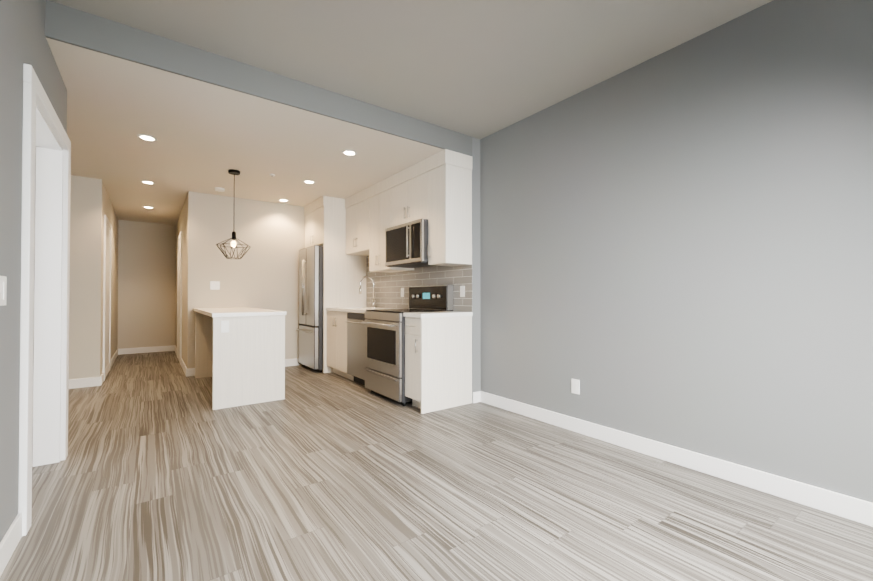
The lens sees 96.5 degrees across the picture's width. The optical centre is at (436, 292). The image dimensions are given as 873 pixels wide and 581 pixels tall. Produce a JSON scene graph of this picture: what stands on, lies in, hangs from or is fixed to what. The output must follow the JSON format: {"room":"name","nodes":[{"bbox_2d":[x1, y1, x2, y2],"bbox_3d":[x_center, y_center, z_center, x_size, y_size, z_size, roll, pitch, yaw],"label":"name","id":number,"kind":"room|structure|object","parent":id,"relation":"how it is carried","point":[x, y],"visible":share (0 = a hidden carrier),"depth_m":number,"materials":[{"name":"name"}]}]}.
{"room":"empty living room","nodes":[
{"label":"empty living room","id":0,"kind":"room"},
{"bbox_2d":[0,0,66,541],"bbox_3d":[-1.095,-0.316,0.599,0.120,2.800,5.070,0,-1,-36],"label":"wall","id":1,"kind":"structure","parent":0,"point":[23,39],"depth_m":1.65,"materials":[{"name":"grey paint"}]},
{"bbox_2d":[0,276,6,305],"bbox_3d":[-1.691,-0.006,1.516,0.009,0.116,0.116,0,-1,-36],"label":"switch plate","id":2,"kind":"object","parent":1,"relation":"attached to","point":[3,287],"visible":1,"depth_m":1.52,"materials":[{"name":"white plastic"}]},
{"bbox_2d":[0,512,21,576],"bbox_3d":[-0.738,1.025,0.213,0.014,0.110,3.810,0,-1,-36],"label":"baseboard","id":3,"kind":"structure","parent":1,"relation":"attached to","point":[12,537],"depth_m":1.60,"materials":[{"name":"white wood"}]},
{"bbox_2d":[18,63,70,535],"bbox_3d":[-2.244,0.034,2.158,0.176,2.135,1.100,0,-1,-36],"label":"door frame","id":4,"kind":"structure","parent":1,"relation":"attached to","point":[44,307],"depth_m":2.49,"materials":[{"name":"white wood"}]},
{"bbox_2d":[32,162,35,460],"bbox_3d":[-3.111,-0.199,2.175,1.260,2.600,0.140,0,-1,-36],"label":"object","id":5,"kind":"structure","parent":0,"point":[35,162],"depth_m":2.49,"materials":[{"name":"paint"}]},
{"bbox_2d":[88,178,119,377],"bbox_3d":[-5.069,-0.158,5.985,0.120,2.600,3.220,0,-1,-36],"label":"wall","id":6,"kind":"structure","parent":0,"point":[99,202],"depth_m":4.71,"materials":[{"name":"paint"}]},
{"bbox_2d":[103,215,111,380],"bbox_3d":[-4.515,0.076,5.348,0.020,2.120,0.940,0,-1,-36],"label":"door frame","id":7,"kind":"structure","parent":6,"relation":"attached to","point":[107,293],"depth_m":5.31,"materials":[{"name":"white wood"}]},
{"bbox_2d":[100,349,119,385],"bbox_3d":[-4.977,1.087,5.957,0.017,0.110,3.114,0,-1,-36],"label":"baseboard","id":8,"kind":"structure","parent":6,"relation":"attached to","point":[117,352],"depth_m":5.59,"materials":[{"name":"white wood"}]},
{"bbox_2d":[120,220,175,348],"bbox_3d":[-5.580,-0.141,7.533,0.870,2.600,0.120,0,-1,-36],"label":"wall","id":9,"kind":"structure","parent":0,"point":[147,250],"depth_m":7.48,"materials":[{"name":"paint"}]},
{"bbox_2d":[120,345,171,354],"bbox_3d":[-5.544,1.103,7.463,0.840,0.110,0.014,0,-1,-36],"label":"baseboard","id":10,"kind":"structure","parent":9,"relation":"attached to","point":[157,348],"depth_m":7.45,"materials":[{"name":"white wood"}]},
{"bbox_2d":[69,175,304,378],"bbox_3d":[-3.401,-0.165,5.288,4.480,2.600,0.120,0,-1,-36],"label":"wall","id":11,"kind":"structure","parent":0,"point":[262,272],"depth_m":5.60,"materials":[{"name":"paint"}]},
{"bbox_2d":[68,377,99,388],"bbox_3d":[-4.626,1.069,4.290,1.380,0.110,0.014,0,-1,-36],"label":"baseboard","id":12,"kind":"structure","parent":11,"relation":"attached to","point":[92,381],"depth_m":4.62,"materials":[{"name":"white wood"}]},
{"bbox_2d":[210,281,219,289],"bbox_3d":[-3.089,-0.093,5.436,0.116,0.116,0.009,0,-1,-36],"label":"light switch","id":13,"kind":"object","parent":11,"relation":"attached to","point":[214,285],"visible":1,"depth_m":5.43,"materials":[{"name":"white plastic"}]},
{"bbox_2d":[184,358,298,376],"bbox_3d":[-2.753,1.084,5.667,1.470,0.110,0.014,0,-1,-36],"label":"baseboard","id":14,"kind":"structure","parent":11,"relation":"attached to","point":[189,372],"depth_m":5.98,"materials":[{"name":"white wood"}]},
{"bbox_2d":[176,191,199,368],"bbox_3d":[-4.255,-0.151,6.584,0.120,2.600,3.220,0,-1,-36],"label":"wall","id":15,"kind":"structure","parent":0,"point":[188,222],"depth_m":5.31,"materials":[{"name":"paint"}]},
{"bbox_2d":[172,345,186,370],"bbox_3d":[-4.269,1.093,6.477,0.014,0.110,3.114,0,-1,-36],"label":"baseboard","id":16,"kind":"structure","parent":15,"relation":"attached to","point":[174,348],"depth_m":6.39,"materials":[{"name":"white wood"}]},
{"bbox_2d":[177,231,182,364],"bbox_3d":[-4.317,0.088,6.548,0.020,2.120,0.940,0,-1,-36],"label":"door frame","id":17,"kind":"structure","parent":15,"relation":"attached to","point":[180,238],"depth_m":6.53,"materials":[{"name":"white wood"}]},
{"bbox_2d":[45,0,772,224],"bbox_3d":[-2.018,-1.534,3.514,4.830,0.300,10.840,0,-1,-36],"label":"ceiling","id":18,"kind":"structure","parent":0,"point":[292,95],"depth_m":2.77,"materials":[{"name":"grey paint"}]},
{"bbox_2d":[137,134,156,140],"bbox_3d":[-2.590,-1.381,3.489,0.144,0.006,0.144,0,-1,-36],"label":"recessed light","id":19,"kind":"object","parent":18,"relation":"in","point":[146,137],"visible":1,"depth_m":3.48,"materials":[{"name":"white plastic"}]},
{"bbox_2d":[141,181,154,183],"bbox_3d":[-3.592,-1.367,4.850,0.144,0.006,0.144,0,-1,-36],"label":"recessed light","id":20,"kind":"object","parent":18,"relation":"in","point":[147,182],"visible":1,"depth_m":4.85,"materials":[{"name":"white plastic"}]},
{"bbox_2d":[214,187,224,191],"bbox_3d":[-2.855,-1.352,5.131,0.124,0.030,0.124,0,-1,-36],"label":"smoke detector","id":21,"kind":"object","parent":18,"relation":"attached to","point":[219,189],"visible":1,"depth_m":5.10,"materials":[{"name":"white plastic"}]},
{"bbox_2d":[216,169,250,258],"bbox_3d":[-2.292,-0.876,4.411,0.354,0.995,0.354,0,-1,-36],"label":"pendant light","id":22,"kind":"object","parent":18,"relation":"hanging from","point":[234,173],"visible":1,"depth_m":4.39,"materials":[{"name":"black metal"}]},
{"bbox_2d":[303,180,314,183],"bbox_3d":[-1.578,-1.367,4.829,0.144,0.006,0.144,0,-1,-36],"label":"recessed light","id":23,"kind":"object","parent":18,"relation":"in","point":[309,181],"visible":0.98,"depth_m":4.81,"materials":[{"name":"white plastic"}]},
{"bbox_2d":[342,150,356,155],"bbox_3d":[-0.861,-1.377,3.854,0.144,0.006,0.144,0,-1,-36],"label":"recessed light","id":24,"kind":"object","parent":18,"relation":"in","point":[349,152],"visible":1,"depth_m":3.85,"materials":[{"name":"white plastic"}]},
{"bbox_2d":[366,137,480,402],"bbox_3d":[-0.541,-0.264,5.375,0.230,2.800,3.370,0,-1,-36],"label":"wall","id":25,"kind":"structure","parent":0,"point":[476,344],"depth_m":3.98,"materials":[{"name":"grey paint"}]},
{"bbox_2d":[345,187,368,255],"bbox_3d":[-0.964,-0.957,5.474,0.335,0.808,0.757,0,-1,-36],"label":"upper cabinet","id":26,"kind":"object","parent":25,"relation":"attached to","point":[356,205],"depth_m":5.36,"materials":[{"name":"white wood"}]},
{"bbox_2d":[369,177,413,272],"bbox_3d":[-0.573,-0.818,4.941,0.335,1.098,0.558,0,-1,-36],"label":"upper cabinet","id":27,"kind":"object","parent":25,"relation":"attached to","point":[378,192],"depth_m":4.86,"materials":[{"name":"white wood"}]},
{"bbox_2d":[389,159,424,227],"bbox_3d":[-0.179,-1.060,4.408,0.335,0.626,0.768,0,-1,-36],"label":"upper cabinet","id":28,"kind":"object","parent":25,"relation":"attached to","point":[407,186],"depth_m":4.30,"materials":[{"name":"white wood"}]},
{"bbox_2d":[385,219,435,267],"bbox_3d":[-0.230,-0.521,4.365,0.461,0.444,0.764,0,-1,-36],"label":"microwave","id":29,"kind":"object","parent":28,"relation":"attached to","point":[406,245],"visible":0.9,"depth_m":4.18,"materials":[{"name":"grey metal"}]},
{"bbox_2d":[367,255,471,311],"bbox_3d":[-0.345,-0.174,4.911,0.002,0.770,2.388,0,-1,-36],"label":"tile backsplash","id":30,"kind":"structure","parent":25,"relation":"attached to","point":[387,289],"depth_m":4.81,"materials":[{"name":"grey tile"}]},
{"bbox_2d":[460,286,464,296],"bbox_3d":[0.270,-0.008,4.063,0.007,0.116,0.072,0,-1,-36],"label":"outlet","id":31,"kind":"object","parent":30,"relation":"attached to","point":[462,291],"visible":1,"depth_m":4.06,"materials":[{"name":"white plastic"}]},
{"bbox_2d":[425,149,471,265],"bbox_3d":[0.137,-0.828,3.975,0.335,1.098,0.296,0,-1,-36],"label":"upper cabinet","id":32,"kind":"object","parent":25,"relation":"attached to","point":[435,190],"depth_m":3.86,"materials":[{"name":"white wood"}]},
{"bbox_2d":[0,351,872,580],"bbox_3d":[-2.030,1.145,3.476,5.000,0.060,11.000,0,-1,-36],"label":"floor","id":33,"kind":"structure","parent":0,"point":[163,471],"depth_m":2.04,"materials":[{"name":"laminate"}]},
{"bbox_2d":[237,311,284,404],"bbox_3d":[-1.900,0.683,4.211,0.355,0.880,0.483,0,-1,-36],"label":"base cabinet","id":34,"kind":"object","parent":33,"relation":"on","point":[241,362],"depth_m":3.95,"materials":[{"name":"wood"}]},
{"bbox_2d":[221,320,228,332],"bbox_3d":[-2.039,0.331,3.759,0.070,0.115,0.007,0,-1,-36],"label":"outlet","id":35,"kind":"object","parent":34,"relation":"attached to","point":[224,326],"visible":1,"depth_m":3.75,"materials":[{"name":"white plastic"}]},
{"bbox_2d":[296,245,322,371],"bbox_3d":[-1.646,0.242,5.960,0.804,1.800,0.730,0,-1,-36],"label":"fridge","id":36,"kind":"object","parent":33,"relation":"on","point":[310,346],"visible":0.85,"depth_m":5.57,"materials":[{"name":"grey metal"}]},
{"bbox_2d":[304,196,366,372],"bbox_3d":[-1.586,-0.106,6.012,0.690,2.498,0.856,0,-1,-36],"label":"enclosure","id":37,"kind":"object","parent":33,"relation":"on","point":[344,273],"visible":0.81,"depth_m":5.63,"materials":[{"name":"white wood"}]},
{"bbox_2d":[327,311,353,380],"bbox_3d":[-1.105,0.696,5.384,0.649,0.880,0.706,0,-1,-36],"label":"base cabinet","id":38,"kind":"object","parent":33,"relation":"on","point":[336,342],"visible":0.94,"depth_m":5.18,"materials":[{"name":"white wood"}]},
{"bbox_2d":[326,307,472,317],"bbox_3d":[-0.598,0.228,4.713,0.632,0.039,2.396,0,-1,-36],"label":"countertop","id":39,"kind":"structure","parent":38,"relation":"on","point":[410,314],"depth_m":3.85,"materials":[{"name":"stone"}]},
{"bbox_2d":[359,276,375,307],"bbox_3d":[-0.962,-0.007,5.473,0.254,0.445,0.094,0,-1,-36],"label":"faucet","id":40,"kind":"object","parent":39,"relation":"on","point":[373,303],"visible":1,"depth_m":5.52,"materials":[{"name":"silver metal"}]},
{"bbox_2d":[345,312,365,384],"bbox_3d":[-0.722,0.692,4.847,0.667,0.876,0.605,0,-1,-36],"label":"dishwasher","id":41,"kind":"object","parent":33,"relation":"on","point":[355,347],"visible":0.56,"depth_m":4.71,"materials":[{"name":"grey metal"}]},
{"bbox_2d":[361,285,452,405],"bbox_3d":[-0.341,0.521,4.272,0.738,1.205,0.766,0,-1,-36],"label":"range","id":42,"kind":"object","parent":33,"relation":"on","point":[384,352],"visible":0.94,"depth_m":4.11,"materials":[{"name":"grey metal"}]},
{"bbox_2d":[405,316,471,413],"bbox_3d":[0.011,0.680,3.866,0.649,0.880,0.295,0,-1,-36],"label":"base cabinet","id":43,"kind":"object","parent":33,"relation":"on","point":[438,363],"visible":0.98,"depth_m":3.73,"materials":[{"name":"white wood"}]},
{"bbox_2d":[480,0,872,502],"bbox_3d":[1.796,-0.297,2.289,0.120,2.800,4.370,0,-1,-36],"label":"wall","id":44,"kind":"structure","parent":0,"point":[676,246],"depth_m":2.37,"materials":[{"name":"grey paint"}]},
{"bbox_2d":[571,379,579,394],"bbox_3d":[1.107,0.751,3.107,0.008,0.116,0.072,0,-1,-36],"label":"outlet","id":45,"kind":"object","parent":44,"relation":"attached to","point":[575,386],"visible":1,"depth_m":3.10,"materials":[{"name":"white plastic"}]},
{"bbox_2d":[476,391,872,526],"bbox_3d":[1.704,1.048,2.282,0.020,0.110,4.250,0,-1,-36],"label":"baseboard","id":46,"kind":"structure","parent":44,"relation":"attached to","point":[842,505],"depth_m":2.34,"materials":[{"name":"white wood"}]}
]}

